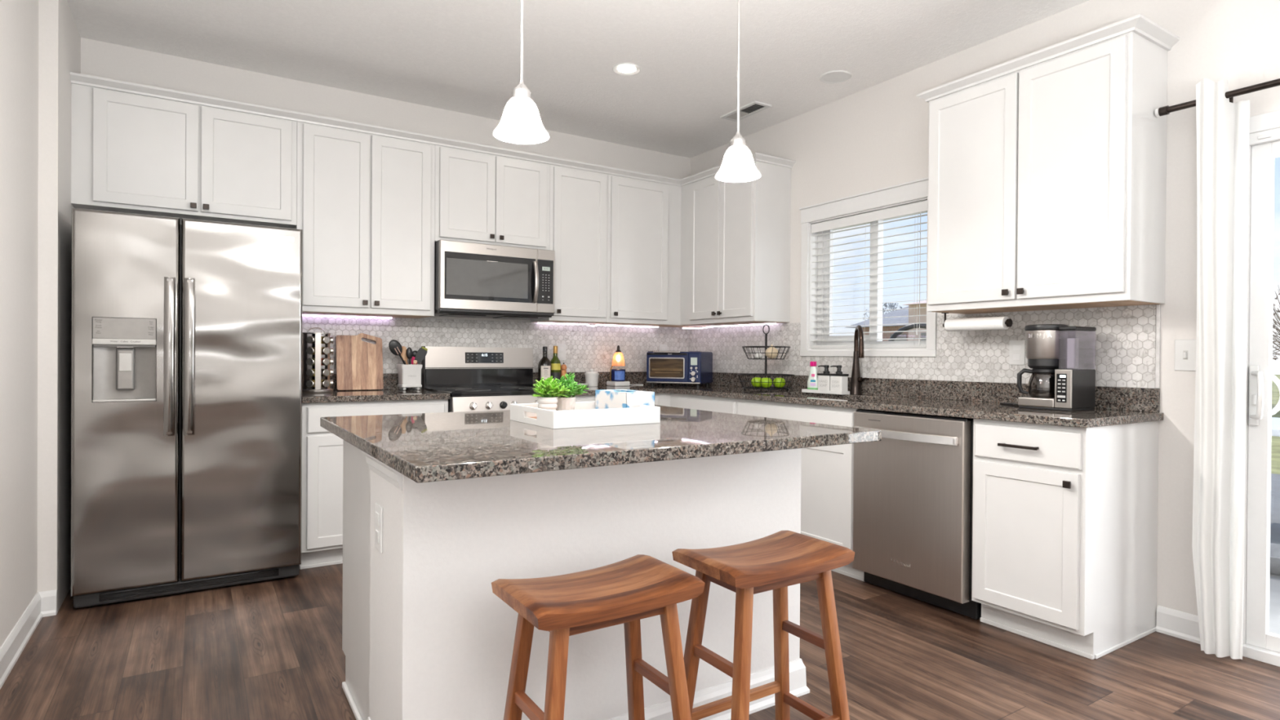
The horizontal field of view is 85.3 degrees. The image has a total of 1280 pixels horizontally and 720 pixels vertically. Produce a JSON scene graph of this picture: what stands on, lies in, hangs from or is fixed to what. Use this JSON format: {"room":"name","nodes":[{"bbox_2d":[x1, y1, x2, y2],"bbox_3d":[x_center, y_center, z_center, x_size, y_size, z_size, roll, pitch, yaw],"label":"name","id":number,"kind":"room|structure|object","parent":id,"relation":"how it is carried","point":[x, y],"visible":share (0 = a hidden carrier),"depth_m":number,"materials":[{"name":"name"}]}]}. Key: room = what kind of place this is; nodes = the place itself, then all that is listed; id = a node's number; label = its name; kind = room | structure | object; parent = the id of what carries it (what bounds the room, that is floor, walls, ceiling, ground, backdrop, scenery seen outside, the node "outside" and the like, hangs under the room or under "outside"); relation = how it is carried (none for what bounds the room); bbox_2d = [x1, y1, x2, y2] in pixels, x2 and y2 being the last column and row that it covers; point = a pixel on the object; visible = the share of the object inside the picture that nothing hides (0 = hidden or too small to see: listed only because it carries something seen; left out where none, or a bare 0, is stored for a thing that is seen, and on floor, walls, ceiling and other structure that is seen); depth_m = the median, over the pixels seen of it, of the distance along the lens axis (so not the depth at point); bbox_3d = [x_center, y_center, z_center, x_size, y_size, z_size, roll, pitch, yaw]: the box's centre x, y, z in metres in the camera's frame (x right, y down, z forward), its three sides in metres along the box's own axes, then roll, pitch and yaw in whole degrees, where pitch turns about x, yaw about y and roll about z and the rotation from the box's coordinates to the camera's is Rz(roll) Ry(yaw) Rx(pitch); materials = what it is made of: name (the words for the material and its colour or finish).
{"room":"kitchen","nodes":[
{"label":"kitchen","id":0,"kind":"room"},
{"bbox_2d":[0,0,80,647],"bbox_3d":[-0.807,-0.251,0.133,0.205,2.757,8.340,0,0,-33],"label":"wall","id":1,"kind":"structure","parent":0,"point":[40,40],"depth_m":2.90,"materials":[{"name":"paint"}]},
{"bbox_2d":[0,589,57,688],"bbox_3d":[-0.535,1.079,-0.170,0.065,0.105,7.515,0,0,-33],"label":"baseboard","id":2,"kind":"structure","parent":1,"relation":"attached to","point":[44,603],"depth_m":2.70,"materials":[{"name":"white paint"}]},
{"bbox_2d":[80,37,690,373],"bbox_3d":[-1.281,-0.278,4.695,3.907,2.757,0.140,0,0,-33],"label":"wall","id":3,"kind":"structure","parent":0,"point":[98,59],"depth_m":4.28,"materials":[{"name":"paint"}]},
{"bbox_2d":[71,83,297,228],"bbox_3d":[-2.378,-1.040,3.690,0.972,0.584,0.360,0,0,-33],"label":"upper cabinet","id":4,"kind":"object","parent":3,"relation":"attached to","point":[134,153],"visible":0.95,"depth_m":3.54,"materials":[{"name":"white paint"}]},
{"bbox_2d":[293,121,435,319],"bbox_3d":[-1.649,-0.795,4.158,0.760,1.069,0.360,0,0,-33],"label":"upper cabinet","id":5,"kind":"object","parent":3,"relation":"attached to","point":[366,202],"depth_m":4.02,"materials":[{"name":"white paint"}]},
{"bbox_2d":[434,144,550,249],"bbox_3d":[-1.003,-1.028,4.568,0.768,0.598,0.360,0,0,-33],"label":"upper cabinet","id":6,"kind":"object","parent":3,"relation":"attached to","point":[481,197],"visible":0.88,"depth_m":4.42,"materials":[{"name":"white paint"}]},
{"bbox_2d":[434,239,555,319],"bbox_3d":[-0.980,-0.502,4.532,0.760,0.447,0.452,0,0,-33],"label":"microwave oven","id":7,"kind":"object","parent":6,"relation":"attached to","point":[472,279],"visible":0.99,"depth_m":4.36,"materials":[{"name":"grey metal"}]},
{"bbox_2d":[302,315,689,388],"bbox_3d":[-0.832,-0.034,4.897,2.930,0.472,0.008,0,0,-33],"label":"tile backsplash","id":8,"kind":"structure","parent":3,"relation":"attached to","point":[588,348],"depth_m":4.87,"materials":[{"name":"tile"}]},
{"bbox_2d":[556,343,565,360],"bbox_3d":[-0.574,-0.057,5.052,0.076,0.120,0.008,0,0,-33],"label":"power outlet","id":9,"kind":"object","parent":8,"relation":"attached to","point":[561,347],"visible":0.91,"depth_m":5.05,"materials":[{"name":"white plastic"}]},
{"bbox_2d":[529,164,608,324],"bbox_3d":[-0.491,-0.795,4.898,0.449,1.060,0.360,0,0,-33],"label":"upper cabinet","id":10,"kind":"object","parent":3,"relation":"attached to","point":[578,197],"visible":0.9,"depth_m":4.77,"materials":[{"name":"white paint"}]},
{"bbox_2d":[591,173,681,326],"bbox_3d":[-0.032,-0.794,5.190,0.636,1.060,0.360,0,0,-33],"label":"upper cabinet","id":11,"kind":"object","parent":3,"relation":"attached to","point":[644,228],"visible":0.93,"depth_m":5.05,"materials":[{"name":"white paint"}]},
{"bbox_2d":[537,322,658,327],"bbox_3d":[-0.276,-0.255,5.171,1.020,0.022,0.069,0,0,-33],"label":"led strip","id":12,"kind":"object","parent":11,"relation":"attached to","point":[538,322],"visible":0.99,"depth_m":5.10,"materials":[{"name":"white plastic"}]},
{"bbox_2d":[66,0,1089,158],"bbox_3d":[0.917,-1.683,1.137,4.360,0.120,8.500,0,0,-33],"label":"ceiling","id":13,"kind":"structure","parent":0,"point":[463,56],"depth_m":3.64,"materials":[{"name":"paint"}]},
{"bbox_2d":[511,0,531,141],"bbox_3d":[-0.363,-1.156,2.141,0.172,0.961,0.172,0,0,-33],"label":"pendant lamp","id":14,"kind":"object","parent":13,"relation":"hanging from","point":[521,126],"visible":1,"depth_m":2.13,"materials":[{"name":"white glass"}]},
{"bbox_2d":[612,62,640,75],"bbox_3d":[-0.075,-1.641,3.920,0.160,0.006,0.160,0,0,-33],"label":"recessed light","id":15,"kind":"object","parent":13,"relation":"in","point":[623,68],"visible":1,"depth_m":3.92,"materials":[{"name":"white plastic"}]},
{"bbox_2d":[728,0,746,181],"bbox_3d":[0.371,-1.153,2.609,0.172,0.961,0.172,0,0,-33],"label":"pendant lamp","id":16,"kind":"object","parent":13,"relation":"hanging from","point":[737,171],"visible":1,"depth_m":2.60,"materials":[{"name":"white glass"}]},
{"bbox_2d":[720,100,771,121],"bbox_3d":[0.694,-1.637,4.579,0.140,0.010,0.350,0,0,-33],"label":"ceiling vent","id":17,"kind":"object","parent":13,"relation":"in","point":[754,107],"visible":0.93,"depth_m":4.57,"materials":[{"name":"white plastic"}]},
{"bbox_2d":[819,70,851,83],"bbox_3d":[1.129,-1.633,4.012,0.180,0.007,0.180,0,0,-33],"label":"ceiling speaker","id":18,"kind":"object","parent":13,"relation":"attached to","point":[836,76],"visible":1,"depth_m":4.01,"materials":[{"name":"white plastic"}]},
{"bbox_2d":[822,72,848,82],"bbox_3d":[1.129,-1.635,4.012,0.140,0.004,0.140,0,0,-33],"label":"grille","id":19,"kind":"object","parent":18,"relation":"attached to","point":[827,77],"depth_m":4.01,"materials":[{"name":"white plastic"}]},
{"bbox_2d":[0,563,1279,719],"bbox_3d":[0.897,1.194,1.152,4.360,0.120,8.500,0,0,-33],"label":"floor","id":20,"kind":"structure","parent":0,"point":[269,649],"depth_m":2.55,"materials":[{"name":"brown wood"}]},
{"bbox_2d":[70,208,302,608],"bbox_3d":[-2.246,0.220,3.507,0.906,1.760,0.752,0,0,-33],"label":"refrigerator","id":21,"kind":"object","parent":20,"relation":"on","point":[186,337],"visible":1,"depth_m":3.21,"materials":[{"name":"grey metal"}]},
{"bbox_2d":[93,344,155,346],"bbox_3d":[-2.309,-0.064,3.116,0.224,0.011,0.046,0,0,-33],"label":"hood","id":22,"kind":"object","parent":21,"relation":"attached to","point":[94,345],"depth_m":3.10,"materials":[{"name":"grey plastic"}]},
{"bbox_2d":[299,399,448,569],"bbox_3d":[-1.583,0.661,4.040,0.762,0.881,0.654,0,0,-33],"label":"base cabinet","id":23,"kind":"object","parent":20,"relation":"on","point":[322,505],"visible":0.19,"depth_m":3.65,"materials":[{"name":"white paint"}]},
{"bbox_2d":[302,388,449,403],"bbox_3d":[-1.583,0.204,4.040,0.768,0.032,0.645,0,0,-33],"label":"countertop","id":24,"kind":"structure","parent":23,"relation":"on","point":[372,395],"depth_m":3.84,"materials":[{"name":"grey stone"}]},
{"bbox_2d":[302,327,333,393],"bbox_3d":[-1.864,0.000,3.999,0.176,0.373,0.176,0,0,-33],"label":"spice rack","id":25,"kind":"object","parent":24,"relation":"on","point":[317,356],"visible":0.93,"depth_m":3.94,"materials":[{"name":"metal"}]},
{"bbox_2d":[335,333,383,390],"bbox_3d":[-1.718,0.009,4.257,0.266,0.349,0.066,0,0,-33],"label":"cutting board","id":26,"kind":"object","parent":24,"relation":"on","point":[359,363],"visible":1,"depth_m":4.25,"materials":[{"name":"brown wood"}]},
{"bbox_2d":[302,373,420,390],"bbox_3d":[-1.750,0.135,4.303,0.768,0.100,0.021,0,0,-33],"label":"granite upstand","id":27,"kind":"object","parent":24,"relation":"on","point":[390,381],"visible":0.17,"depth_m":4.39,"materials":[{"name":"grey stone"}]},
{"bbox_2d":[396,364,422,390],"bbox_3d":[-1.442,0.107,4.347,0.129,0.160,0.129,0,0,-33],"label":"utensil crock","id":28,"kind":"object","parent":24,"relation":"on","point":[409,375],"visible":1,"depth_m":4.30,"materials":[{"name":"white ceramic"}]},
{"bbox_2d":[388,339,406,364],"bbox_3d":[-1.478,-0.005,4.306,0.158,0.240,0.021,0,0,-40],"label":"slotted spoon","id":29,"kind":"object","parent":28,"relation":"in","point":[395,347],"visible":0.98,"depth_m":4.28,"materials":[{"name":"black plastic"}]},
{"bbox_2d":[414,346,427,364],"bbox_3d":[-1.397,0.015,4.363,0.123,0.201,0.017,0,0,-29],"label":"turner","id":30,"kind":"object","parent":28,"relation":"in","point":[421,353],"visible":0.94,"depth_m":4.37,"materials":[{"name":"black plastic"}]},
{"bbox_2d":[421,346,565,412],"bbox_3d":[-0.914,0.509,4.422,0.765,1.190,0.704,0,0,-33],"label":"range","id":31,"kind":"object","parent":20,"relation":"on","point":[476,379],"visible":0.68,"depth_m":4.56,"materials":[{"name":"grey metal"}]},
{"bbox_2d":[423,386,539,396],"bbox_3d":[-0.909,0.196,4.415,0.765,0.030,0.570,0,0,-33],"label":"cooktop","id":32,"kind":"object","parent":31,"relation":"in","point":[454,391],"depth_m":4.21,"materials":[{"name":"black glass"}]},
{"bbox_2d":[342,439,809,719],"bbox_3d":[-0.253,0.679,2.381,1.362,0.881,0.951,0,0,-33],"label":"kitchen island","id":33,"kind":"object","parent":20,"relation":"on","point":[426,635],"visible":0.59,"depth_m":1.90,"materials":[{"name":"paint"}]},
{"bbox_2d":[374,502,382,553],"bbox_3d":[-0.698,0.447,1.853,0.008,0.120,0.076,0,0,-33],"label":"power outlet","id":34,"kind":"object","parent":33,"relation":"attached to","point":[378,508],"visible":1,"depth_m":1.84,"materials":[{"name":"white plastic"}]},
{"bbox_2d":[375,511,379,543],"bbox_3d":[-0.700,0.447,1.852,0.004,0.080,0.034,0,0,-33],"label":"socket","id":35,"kind":"object","parent":34,"relation":"attached to","point":[377,513],"depth_m":1.84,"materials":[{"name":"white plastic"}]},
{"bbox_2d":[320,404,881,483],"bbox_3d":[-0.191,0.223,2.268,1.390,0.032,1.264,0,0,-33],"label":"island countertop","id":36,"kind":"structure","parent":33,"relation":"on","point":[423,447],"depth_m":1.85,"materials":[{"name":"grey stone"}]},
{"bbox_2d":[510,401,660,429],"bbox_3d":[-0.188,0.179,2.330,0.388,0.054,0.341,0,0,-33],"label":"serving tray","id":37,"kind":"object","parent":36,"relation":"on","point":[584,414],"visible":0.86,"depth_m":2.20,"materials":[{"name":"white wood"}]},
{"bbox_2d":[531,375,569,410],"bbox_3d":[-0.291,0.124,2.276,0.130,0.146,0.112,0,0,12],"label":"potted succulent","id":38,"kind":"object","parent":37,"relation":"on","point":[545,388],"visible":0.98,"depth_m":2.25,"materials":[{"name":"green plant"}]},
{"bbox_2d":[537,396,558,410],"bbox_3d":[-0.304,0.159,2.280,0.070,0.076,0.070,0,0,-33],"label":"pot","id":39,"kind":"object","parent":38,"relation":"attached to","point":[544,402],"depth_m":2.25,"materials":[{"name":"white ceramic"}]},
{"bbox_2d":[548,372,589,410],"bbox_3d":[-0.252,0.119,2.342,0.132,0.156,0.134,1,0,27],"label":"potted succulent","id":40,"kind":"object","parent":37,"relation":"on","point":[564,403],"visible":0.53,"depth_m":2.32,"materials":[{"name":"green plant"}]},
{"bbox_2d":[555,396,575,410],"bbox_3d":[-0.254,0.161,2.351,0.074,0.072,0.074,0,0,-33],"label":"pot","id":41,"kind":"object","parent":40,"relation":"attached to","point":[564,403],"depth_m":2.32,"materials":[{"name":"white ceramic"}]},
{"bbox_2d":[595,389,654,408],"bbox_3d":[-0.056,0.154,2.468,0.116,0.088,0.216,0,0,-33],"label":"tissue box","id":42,"kind":"object","parent":37,"relation":"in","point":[604,398],"visible":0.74,"depth_m":2.40,"materials":[{"name":"paper"}]},
{"bbox_2d":[491,554,705,719],"bbox_3d":[-0.099,0.817,1.624,0.433,0.616,0.285,0,0,-33],"label":"bar stool","id":43,"kind":"object","parent":20,"relation":"on","point":[628,591],"visible":1,"depth_m":1.60,"materials":[{"name":"brown wood"}]},
{"bbox_2d":[570,393,670,406],"bbox_3d":[-0.282,0.666,4.886,0.792,0.881,0.628,0,0,-33],"label":"base cabinet","id":44,"kind":"object","parent":20,"relation":"on","point":[660,399],"visible":0.02,"depth_m":4.77,"materials":[{"name":"white paint"}]},
{"bbox_2d":[670,393,737,413],"bbox_3d":[0.486,0.671,4.966,0.628,0.881,1.319,0,0,-33],"label":"base cabinet","id":45,"kind":"object","parent":20,"relation":"on","point":[725,405],"visible":0.04,"depth_m":4.50,"materials":[{"name":"white paint"}]},
{"bbox_2d":[575,383,1163,427],"bbox_3d":[0.700,0.220,3.914,1.402,0.032,3.315,0,0,-33],"label":"countertop","id":46,"kind":"structure","parent":45,"relation":"on","point":[944,407],"depth_m":3.31,"materials":[{"name":"grey stone"}]},
{"bbox_2d":[537,346,551,382],"bbox_3d":[-0.666,0.048,4.865,0.094,0.284,0.095,0,0,-33],"label":"wine bottle","id":47,"kind":"object","parent":46,"relation":"on","point":[544,366],"visible":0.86,"depth_m":4.83,"materials":[{"name":"black glass"}]},
{"bbox_2d":[550,346,560,382],"bbox_3d":[-0.601,0.045,4.931,0.078,0.290,0.079,0,0,-33],"label":"wine bottle","id":48,"kind":"object","parent":46,"relation":"on","point":[555,362],"visible":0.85,"depth_m":4.90,"materials":[{"name":"green glass"}]},
{"bbox_2d":[584,368,599,386],"bbox_3d":[-0.349,0.129,5.033,0.106,0.125,0.106,0,0,-33],"label":"canister","id":49,"kind":"object","parent":46,"relation":"on","point":[591,377],"visible":0.94,"depth_m":4.99,"materials":[{"name":"white ceramic"}]},
{"bbox_2d":[533,371,666,386],"bbox_3d":[-0.195,0.141,5.296,1.381,0.100,0.021,0,0,-33],"label":"granite upstand","id":50,"kind":"object","parent":46,"relation":"on","point":[633,377],"visible":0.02,"depth_m":5.25,"materials":[{"name":"grey stone"}]},
{"bbox_2d":[606,345,643,386],"bbox_3d":[-0.086,0.042,5.201,0.307,0.300,0.128,0,0,-33],"label":"lamp","id":51,"kind":"object","parent":46,"relation":"on","point":[618,359],"visible":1,"depth_m":5.12,"materials":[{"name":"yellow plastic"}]},
{"bbox_2d":[610,368,625,381],"bbox_3d":[-0.161,0.113,5.153,0.107,0.090,0.108,0,0,-33],"label":"candle jar","id":52,"kind":"object","parent":51,"relation":"on","point":[617,375],"visible":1,"depth_m":5.11,"materials":[{"name":"blue glass"}]},
{"bbox_2d":[611,351,625,365],"bbox_3d":[-0.161,-0.007,5.152,0.100,0.102,0.100,0,0,-33],"label":"shade","id":53,"kind":"object","parent":51,"relation":"hanging from","point":[618,359],"depth_m":5.12,"materials":[{"name":"orange glass"}]},
{"bbox_2d":[646,351,712,386],"bbox_3d":[0.298,0.063,5.258,0.425,0.262,0.332,1,0,23],"label":"toaster oven","id":54,"kind":"object","parent":46,"relation":"on","point":[663,367],"visible":1,"depth_m":5.13,"materials":[{"name":"blue metal"}]},
{"bbox_2d":[646,381,700,383],"bbox_3d":[0.244,0.167,5.134,0.421,0.011,0.022,1,0,23],"label":"tray","id":55,"kind":"object","parent":54,"relation":"on","point":[651,382],"depth_m":5.12,"materials":[{"name":"silver metal"}]},
{"bbox_2d":[737,324,795,391],"bbox_3d":[0.834,-0.017,4.598,0.375,0.438,0.375,0,0,-33],"label":"fruit basket","id":56,"kind":"object","parent":46,"relation":"on","point":[766,346],"visible":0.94,"depth_m":4.54,"materials":[{"name":"black metal"}]},
{"bbox_2d":[742,346,790,359],"bbox_3d":[0.834,-0.047,4.598,0.319,0.086,0.319,0,0,-33],"label":"basket","id":57,"kind":"object","parent":56,"relation":"on","point":[766,347],"depth_m":4.52,"materials":[{"name":"black metal"}]},
{"bbox_2d":[765,344,777,358],"bbox_3d":[0.864,-0.056,4.552,0.088,0.094,0.088,0,0,-33],"label":"onion","id":58,"kind":"object","parent":56,"relation":"in","point":[769,349],"visible":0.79,"depth_m":4.52,"materials":[{"name":"beige food"}]},
{"bbox_2d":[801,388,849,395],"bbox_3d":[1.141,0.195,4.279,0.070,0.020,0.327,0,0,-33],"label":"soap tray","id":59,"kind":"object","parent":46,"relation":"on","point":[805,390],"visible":0.87,"depth_m":4.23,"materials":[{"name":"white ceramic"}]},
{"bbox_2d":[807,361,817,390],"bbox_3d":[1.088,0.103,4.363,0.051,0.189,0.090,0,0,-33],"label":"dish soap bottle","id":60,"kind":"object","parent":59,"relation":"on","point":[812,382],"visible":0.88,"depth_m":4.34,"materials":[{"name":"plastic"}]},
{"bbox_2d":[817,364,831,391],"bbox_3d":[1.142,0.115,4.268,0.076,0.168,0.095,0,0,-33],"label":"soap dispenser","id":61,"kind":"object","parent":59,"relation":"on","point":[824,379],"visible":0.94,"depth_m":4.26,"materials":[{"name":"white ceramic"}]},
{"bbox_2d":[817,375,831,391],"bbox_3d":[1.147,0.147,4.272,0.060,0.104,0.091,0,0,-33],"label":"bottle","id":62,"kind":"object","parent":61,"relation":"attached to","point":[824,381],"depth_m":4.25,"materials":[{"name":"white ceramic"}]},
{"bbox_2d":[829,364,848,391],"bbox_3d":[1.195,0.116,4.185,0.076,0.168,0.095,0,0,-33],"label":"soap dispenser","id":63,"kind":"object","parent":59,"relation":"on","point":[838,381],"visible":1,"depth_m":4.16,"materials":[{"name":"white ceramic"}]},
{"bbox_2d":[830,375,848,391],"bbox_3d":[1.200,0.147,4.188,0.060,0.104,0.091,0,0,-33],"label":"bottle","id":64,"kind":"object","parent":63,"relation":"on","point":[837,383],"depth_m":4.16,"materials":[{"name":"white ceramic"}]},
{"bbox_2d":[849,324,869,395],"bbox_3d":[1.302,0.001,4.094,0.087,0.413,0.205,0,0,0],"label":"kitchen faucet","id":65,"kind":"object","parent":46,"relation":"on","point":[855,382],"visible":1,"depth_m":4.14,"materials":[{"name":"brown metal"}]},
{"bbox_2d":[702,372,1159,412],"bbox_3d":[1.279,0.156,4.292,0.021,0.100,3.301,0,0,-33],"label":"granite upstand","id":66,"kind":"object","parent":46,"relation":"on","point":[1121,398],"visible":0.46,"depth_m":3.63,"materials":[{"name":"grey stone"}]},
{"bbox_2d":[1017,324,1096,411],"bbox_3d":[1.839,0.030,3.071,0.212,0.372,0.237,0,0,-33],"label":"coffee maker","id":67,"kind":"object","parent":46,"relation":"on","point":[1066,348],"visible":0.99,"depth_m":3.00,"materials":[{"name":"black plastic"}]},
{"bbox_2d":[1017,368,1058,397],"bbox_3d":[1.799,0.102,3.102,0.140,0.128,0.166,0,0,-33],"label":"coffee carafe","id":68,"kind":"object","parent":67,"relation":"on","point":[1041,384],"visible":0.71,"depth_m":3.05,"materials":[{"name":"clear glass"}]},
{"bbox_2d":[1025,329,1059,359],"bbox_3d":[1.807,-0.069,3.090,0.164,0.130,0.164,0,0,-33],"label":"basket","id":69,"kind":"object","parent":67,"relation":"on","point":[1039,344],"depth_m":3.03,"materials":[{"name":"metal"}]},
{"bbox_2d":[671,530,854,719],"bbox_3d":[0.335,0.818,1.891,0.433,0.616,0.285,0,0,-33],"label":"bar stool","id":70,"kind":"object","parent":20,"relation":"on","point":[778,561],"visible":0.98,"depth_m":1.88,"materials":[{"name":"brown wood"}]},
{"bbox_2d":[737,398,864,582],"bbox_3d":[1.088,0.680,4.024,0.628,0.881,0.915,0,0,-33],"label":"base cabinet","id":71,"kind":"object","parent":20,"relation":"on","point":[826,471],"visible":0.21,"depth_m":3.64,"materials":[{"name":"white paint"}]},
{"bbox_2d":[852,408,981,619],"bbox_3d":[1.462,0.688,3.357,0.678,0.876,0.603,0,0,-33],"label":"dishwasher","id":72,"kind":"object","parent":20,"relation":"on","point":[913,487],"visible":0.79,"depth_m":3.15,"materials":[{"name":"silver metal"}]},
{"bbox_2d":[968,419,973,601],"bbox_3d":[1.508,0.645,3.385,0.570,0.782,0.603,0,0,-33],"label":"dishwasher side","id":73,"kind":"object","parent":72,"relation":"in","point":[971,423],"depth_m":2.99,"materials":[{"name":"black plastic"}]},
{"bbox_2d":[971,418,1158,659],"bbox_3d":[1.775,0.690,2.921,0.659,0.881,0.452,0,0,-33],"label":"base cabinet","id":74,"kind":"object","parent":20,"relation":"on","point":[1064,518],"visible":0.98,"depth_m":2.74,"materials":[{"name":"white paint"}]},
{"bbox_2d":[689,0,1279,615],"bbox_3d":[2.631,-0.239,2.329,0.140,2.757,8.340,0,0,-33],"label":"wall","id":75,"kind":"structure","parent":0,"point":[877,136],"depth_m":2.90,"materials":[{"name":"paint"}]},
{"bbox_2d":[665,160,791,328],"bbox_3d":[0.562,-0.780,5.104,0.360,1.078,1.145,0,0,-33],"label":"upper cabinet","id":76,"kind":"object","parent":75,"relation":"attached to","point":[735,235],"depth_m":4.71,"materials":[{"name":"white paint"}]},
{"bbox_2d":[70,71,795,186],"bbox_3d":[-0.848,-1.331,4.022,3.907,0.040,0.930,0,0,-33],"label":"crown molding","id":77,"kind":"structure","parent":76,"relation":"on","point":[76,78],"depth_m":4.07,"materials":[{"name":"white paint"}]},
{"bbox_2d":[799,177,937,356],"bbox_3d":[1.399,-0.513,4.231,0.170,0.984,1.019,0,0,-33],"label":"window","id":78,"kind":"structure","parent":75,"relation":"in","point":[911,191],"depth_m":4.33,"materials":[{"name":"white paint"}]},
{"bbox_2d":[811,200,927,348],"bbox_3d":[1.378,-0.481,4.218,0.058,0.820,0.865,0,0,-33],"label":"window blind","id":79,"kind":"object","parent":78,"relation":"attached to","point":[919,206],"visible":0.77,"depth_m":4.15,"materials":[{"name":"white plastic"}]},
{"bbox_2d":[688,304,1160,388],"bbox_3d":[1.286,-0.070,4.290,0.014,0.352,3.294,0,0,-33],"label":"tile backsplash","id":80,"kind":"structure","parent":75,"relation":"attached to","point":[1127,340],"depth_m":3.58,"materials":[{"name":"tile"}]},
{"bbox_2d":[1008,340,1025,364],"bbox_3d":[1.847,-0.036,3.403,0.008,0.120,0.076,0,0,-33],"label":"power outlet","id":81,"kind":"object","parent":80,"relation":"attached to","point":[1017,348],"visible":1,"depth_m":3.40,"materials":[{"name":"white plastic"}]},
{"bbox_2d":[1013,344,1020,359],"bbox_3d":[1.845,-0.036,3.401,0.002,0.076,0.034,0,0,-33],"label":"socket","id":82,"kind":"object","parent":81,"relation":"attached to","point":[1016,348],"depth_m":3.40,"materials":[{"name":"white paint"}]},
{"bbox_2d":[927,31,1167,314],"bbox_3d":[1.797,-0.769,3.171,0.360,1.064,0.897,0,0,-33],"label":"upper cabinet","id":83,"kind":"object","parent":75,"relation":"attached to","point":[1047,180],"visible":1,"depth_m":2.95,"materials":[{"name":"white paint"}]},
{"bbox_2d":[941,312,1012,327],"bbox_3d":[1.635,-0.198,3.387,0.038,0.084,0.347,0,0,-33],"label":"towel holder","id":84,"kind":"object","parent":83,"relation":"attached to","point":[1008,322],"visible":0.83,"depth_m":3.25,"materials":[{"name":"brown metal"}]},
{"bbox_2d":[944,316,1008,331],"bbox_3d":[1.637,-0.175,3.383,0.062,0.062,0.300,0,0,-33],"label":"paper towel roll","id":85,"kind":"object","parent":84,"relation":"on","point":[991,322],"visible":0.94,"depth_m":3.36,"materials":[{"name":"white paper"}]},
{"bbox_2d":[916,13,1179,102],"bbox_3d":[1.802,-1.309,3.169,0.358,0.040,0.979,0,0,-33],"label":"crown molding","id":86,"kind":"structure","parent":83,"relation":"attached to","point":[1140,24],"depth_m":2.90,"materials":[{"name":"white paint"}]},
{"bbox_2d":[1155,605,1199,644],"bbox_3d":[2.216,1.082,2.822,0.020,0.105,0.200,0,0,-33],"label":"baseboard","id":87,"kind":"structure","parent":75,"relation":"attached to","point":[1171,622],"depth_m":2.84,"materials":[{"name":"white paint"}]},
{"bbox_2d":[1174,339,1195,370],"bbox_3d":[2.220,-0.020,2.826,0.016,0.128,0.080,0,0,-33],"label":"light switch","id":88,"kind":"object","parent":75,"relation":"attached to","point":[1184,349],"visible":0.84,"depth_m":2.83,"materials":[{"name":"white plastic"}]},
{"bbox_2d":[1155,78,1279,116],"bbox_3d":[2.757,-0.990,1.878,0.137,0.065,2.296,0,0,-33],"label":"curtain rod","id":89,"kind":"object","parent":75,"relation":"attached to","point":[1165,110],"visible":0.62,"depth_m":2.61,"materials":[{"name":"brown metal"}]},
{"bbox_2d":[1191,78,1249,659],"bbox_3d":[2.206,0.020,2.635,0.158,2.198,0.068,1,0,21],"label":"curtain","id":90,"kind":"object","parent":89,"relation":"hanging from","point":[1223,126],"visible":1,"depth_m":2.63,"materials":[{"name":"white fabric"}]},
{"bbox_2d":[1242,110,1279,666],"bbox_3d":[2.861,0.111,1.908,0.183,2.064,2.014,0,0,-33],"label":"door","id":91,"kind":"structure","parent":75,"relation":"in","point":[1259,644],"depth_m":2.64,"materials":[{"name":"white paint"}]},
{"label":"outside","id":92,"kind":"structure","parent":0,"visible":0},
{"bbox_2d":[1271,374,1279,474],"bbox_3d":[20.293,1.334,30.271,100.000,0.160,140.000,0,0,-33],"label":"lawn","id":93,"kind":"structure","parent":92,"point":[1275,441],"depth_m":10.77,"materials":[{"name":"green plant"}]},
{"bbox_2d":[862,302,902,319],"bbox_3d":[14.101,-1.072,39.965,3.210,4.465,3.110,0,0,-33],"label":"tree","id":94,"kind":"object","parent":93,"relation":"on","point":[885,304],"visible":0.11,"depth_m":39.78,"materials":[{"name":"grey plant"}]},
{"bbox_2d":[888,323,926,341],"bbox_3d":[2.605,0.456,6.508,0.615,1.604,0.048,1,0,22],"label":"arch","id":95,"kind":"object","parent":93,"relation":"on","point":[909,326],"visible":0.14,"depth_m":6.53,"materials":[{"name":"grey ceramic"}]},
{"bbox_2d":[846,300,1275,341],"bbox_3d":[12.634,-0.574,21.837,8.800,3.640,8.860,0,0,-33],"label":"house","id":96,"kind":"structure","parent":93,"relation":"on","point":[909,312],"depth_m":22.04,"materials":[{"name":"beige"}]},
{"bbox_2d":[1269,473,1279,635],"bbox_3d":[5.658,1.255,3.363,6.035,0.080,6.400,0,0,-33],"label":"patio slab","id":97,"kind":"object","parent":93,"relation":"on","point":[1274,580],"depth_m":4.58,"materials":[{"name":"concrete"}]},
{"bbox_2d":[1269,542,1279,575],"bbox_3d":[3.633,1.143,3.967,0.400,0.110,0.400,0,0,-33],"label":"bowl","id":98,"kind":"object","parent":97,"relation":"on","point":[1274,548],"visible":0.3,"depth_m":3.86,"materials":[{"name":"grey paint"}]},
{"bbox_2d":[1271,417,1279,436],"bbox_3d":[4.402,0.825,4.900,1.200,0.774,0.850,0,0,-33],"label":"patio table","id":99,"kind":"object","parent":97,"relation":"on","point":[1275,430],"visible":0.02,"depth_m":4.52,"materials":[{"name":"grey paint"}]},
{"bbox_2d":[1271,286,1279,360],"bbox_3d":[24.380,-0.766,25.663,3.126,4.143,3.091,0,0,-33],"label":"tree","id":100,"kind":"object","parent":93,"relation":"on","point":[1276,298],"visible":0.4,"depth_m":26.07,"materials":[{"name":"plant"}]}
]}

